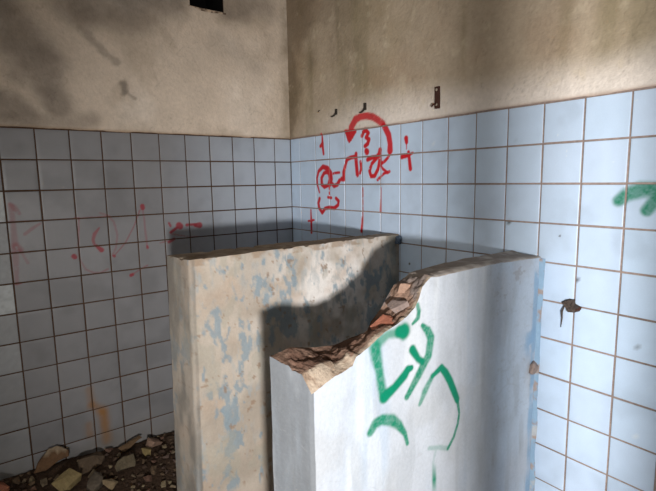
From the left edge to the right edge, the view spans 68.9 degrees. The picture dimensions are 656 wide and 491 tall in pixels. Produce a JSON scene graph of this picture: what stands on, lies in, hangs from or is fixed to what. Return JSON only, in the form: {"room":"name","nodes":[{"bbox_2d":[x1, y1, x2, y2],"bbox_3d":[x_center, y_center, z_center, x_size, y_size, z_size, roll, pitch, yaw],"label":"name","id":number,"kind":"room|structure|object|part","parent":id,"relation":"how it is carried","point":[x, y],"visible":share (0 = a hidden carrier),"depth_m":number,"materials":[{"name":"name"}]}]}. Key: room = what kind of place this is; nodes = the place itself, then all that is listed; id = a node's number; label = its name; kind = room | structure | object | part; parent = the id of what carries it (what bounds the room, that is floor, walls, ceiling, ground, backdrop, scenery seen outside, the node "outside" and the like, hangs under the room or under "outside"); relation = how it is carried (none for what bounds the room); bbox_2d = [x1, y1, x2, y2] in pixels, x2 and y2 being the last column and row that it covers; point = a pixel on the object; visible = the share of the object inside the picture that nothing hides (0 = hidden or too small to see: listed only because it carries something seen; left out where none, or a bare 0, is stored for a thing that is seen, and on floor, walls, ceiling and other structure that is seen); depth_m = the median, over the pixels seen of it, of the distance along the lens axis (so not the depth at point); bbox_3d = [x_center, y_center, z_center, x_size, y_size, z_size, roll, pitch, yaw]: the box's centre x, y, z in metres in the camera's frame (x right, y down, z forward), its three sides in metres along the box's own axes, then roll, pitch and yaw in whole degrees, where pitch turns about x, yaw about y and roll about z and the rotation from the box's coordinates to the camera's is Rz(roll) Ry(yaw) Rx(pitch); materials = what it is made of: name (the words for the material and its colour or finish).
{"room":"public restroom","nodes":[
{"label":"public restroom","id":0,"kind":"room"},
{"bbox_2d":[0,0,292,479],"bbox_3d":[-1.641,-0.203,2.409,3.800,2.950,0.263,-7,10,-36],"label":"wall","id":1,"kind":"structure","parent":0,"point":[134,134],"depth_m":2.62,"materials":[{"name":"tile"}]},
{"bbox_2d":[188,0,225,14],"bbox_3d":[-0.786,-1.494,2.890,0.235,0.232,0.259,-7,10,-36],"label":"air vent","id":2,"kind":"object","parent":1,"relation":"in","point":[203,5],"visible":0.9,"depth_m":2.96,"materials":[{"name":"paint"}]},
{"bbox_2d":[286,0,655,490],"bbox_3d":[0.968,-0.173,1.873,0.262,2.950,3.752,-7,10,-36],"label":"wall","id":3,"kind":"structure","parent":0,"point":[540,141],"depth_m":1.90,"materials":[{"name":"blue tile"}]},
{"bbox_2d":[359,103,366,112],"bbox_3d":[0.189,-0.746,2.596,0.039,0.056,0.018,-3,8,-17],"label":"coat hook","id":4,"kind":"object","parent":3,"relation":"attached to","point":[364,104],"visible":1,"depth_m":2.59,"materials":[{"name":"black metal"}]},
{"bbox_2d":[431,86,439,108],"bbox_3d":[0.494,-0.680,2.193,0.035,0.098,0.026,-7,10,-36],"label":"coat hook","id":5,"kind":"object","parent":3,"relation":"attached to","point":[436,104],"visible":1,"depth_m":2.19,"materials":[{"name":"metal"}]},
{"bbox_3d":[0.504,-0.681,2.199,0.012,0.098,0.025,-7,10,-36],"label":"plate","id":6,"kind":"part","parent":5,"relation":"part of","materials":[{"name":"metal"}]},
{"bbox_2d":[560,298,581,326],"bbox_3d":[0.912,0.259,1.803,0.022,0.119,0.081,-7,10,-36],"label":"hole","id":7,"kind":"object","parent":3,"relation":"attached to","point":[569,304],"visible":1,"depth_m":1.80,"materials":[{"name":"concrete"}]},
{"bbox_3d":[-0.496,1.543,1.141,3.800,0.200,4.000,-7,10,-36],"label":"floor","id":8,"kind":"structure","parent":0,"visible":0},
{"bbox_2d":[0,431,176,490],"bbox_3d":[-0.960,1.215,2.375,2.480,0.126,0.893,-7,10,-36],"label":"heap","id":9,"kind":"object","parent":8,"relation":"on","point":[60,467],"visible":0.23,"depth_m":2.48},
{"bbox_2d":[0,482,8,490],"bbox_3d":[-1.526,1.139,2.206,0.097,0.103,0.095,4,9,31],"label":"chunk","id":10,"kind":"object","parent":9,"relation":"on","point":[3,487],"visible":1,"depth_m":2.21,"materials":[{"name":"stone"}]},
{"bbox_2d":[12,476,20,483],"bbox_3d":[-1.555,1.175,2.385,0.042,0.024,0.033,6,10,41],"label":"fragment","id":11,"kind":"object","parent":9,"relation":"on","point":[16,480],"visible":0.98,"depth_m":2.38,"materials":[{"name":"stone"}]},
{"bbox_2d":[40,478,46,486],"bbox_3d":[-1.401,1.169,2.356,0.029,0.027,0.046,-6,9,-32],"label":"fragment","id":12,"kind":"object","parent":9,"relation":"on","point":[43,482],"visible":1,"depth_m":2.35,"materials":[{"name":"stone"}]},
{"bbox_2d":[34,445,69,473],"bbox_3d":[-1.452,1.115,2.507,0.168,0.111,0.056,-7,10,-36],"label":"rubble slab","id":13,"kind":"object","parent":9,"relation":"on","point":[55,454],"visible":1,"depth_m":2.50,"materials":[{"name":"stone"}]},
{"bbox_2d":[52,468,81,490],"bbox_3d":[-1.276,1.143,2.332,0.098,0.070,0.098,2,8,22],"label":"block","id":14,"kind":"object","parent":9,"relation":"on","point":[69,478],"visible":1,"depth_m":2.32,"materials":[{"name":"stone"}]},
{"bbox_2d":[77,451,104,474],"bbox_3d":[-1.246,1.138,2.520,0.076,0.073,0.144,4,9,32],"label":"chunk","id":15,"kind":"object","parent":9,"relation":"on","point":[85,464],"visible":0.94,"depth_m":2.50,"materials":[{"name":"stone"}]},
{"bbox_2d":[87,472,103,490],"bbox_3d":[-1.134,1.153,2.333,0.073,0.059,0.087,-1,8,-2],"label":"chunk","id":16,"kind":"object","parent":9,"relation":"on","point":[95,480],"visible":0.97,"depth_m":2.32,"materials":[{"name":"stone"}]},
{"bbox_2d":[102,479,117,489],"bbox_3d":[-1.064,1.164,2.337,0.035,0.056,0.073,3,9,28],"label":"chunk","id":17,"kind":"object","parent":9,"relation":"on","point":[110,484],"visible":1,"depth_m":2.33,"materials":[{"name":"stone"}]},
{"bbox_2d":[114,453,135,471],"bbox_3d":[-1.055,1.137,2.494,0.074,0.064,0.105,4,9,33],"label":"chunk","id":18,"kind":"object","parent":9,"relation":"on","point":[128,461],"visible":1,"depth_m":2.48,"materials":[{"name":"stone"}]},
{"bbox_2d":[118,435,141,451],"bbox_3d":[-1.127,1.128,2.723,0.055,0.057,0.123,6,10,41],"label":"chunk","id":19,"kind":"object","parent":9,"relation":"on","point":[126,445],"visible":1,"depth_m":2.71,"materials":[{"name":"wood"}]},
{"bbox_2d":[142,447,150,455],"bbox_3d":[-1.010,1.147,2.667,0.051,0.043,0.044,-6,9,-32],"label":"chunk","id":20,"kind":"object","parent":9,"relation":"on","point":[146,451],"visible":1,"depth_m":2.66,"materials":[{"name":"stone"}]},
{"bbox_2d":[143,475,151,481],"bbox_3d":[-0.907,1.179,2.411,0.042,0.032,0.033,-7,10,-38],"label":"fragment","id":21,"kind":"object","parent":9,"relation":"on","point":[148,478],"visible":1,"depth_m":2.41,"materials":[{"name":"stone"}]},
{"bbox_2d":[145,438,161,447],"bbox_3d":[-1.009,1.131,2.760,0.063,0.051,0.082,4,9,30],"label":"chunk","id":22,"kind":"object","parent":9,"relation":"on","point":[150,442],"visible":0.96,"depth_m":2.73,"materials":[{"name":"stone"}]},
{"bbox_2d":[150,466,156,474],"bbox_3d":[-0.905,1.168,2.478,0.032,0.031,0.046,-4,8,-18],"label":"fragment","id":23,"kind":"object","parent":9,"relation":"on","point":[153,469],"visible":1,"depth_m":2.47,"materials":[{"name":"stone"}]},
{"bbox_2d":[161,480,165,487],"bbox_3d":[-0.820,1.191,2.384,0.024,0.026,0.030,-4,8,-18],"label":"fragment","id":24,"kind":"object","parent":9,"relation":"on","point":[163,483],"visible":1,"depth_m":2.38,"materials":[{"name":"stone"}]},
{"bbox_2d":[167,436,174,441],"bbox_3d":[-0.928,1.143,2.822,0.047,0.022,0.040,-1,8,0],"label":"fragment","id":25,"kind":"object","parent":9,"relation":"on","point":[170,438],"visible":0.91,"depth_m":2.81,"materials":[{"name":"stone"}]},
{"bbox_2d":[167,233,401,490],"bbox_3d":[-0.115,0.630,2.252,1.202,1.292,0.198,-7,10,-36],"label":"wall","id":26,"kind":"structure","parent":8,"relation":"on","point":[231,310],"depth_m":1.98,"materials":[{"name":"blue paint"}]},
{"bbox_2d":[270,250,545,490],"bbox_3d":[0.352,0.710,1.667,1.161,1.278,0.159,-7,10,-36],"label":"wall","id":27,"kind":"structure","parent":8,"relation":"on","point":[439,391],"depth_m":1.54,"materials":[{"name":"paint"}]}
]}

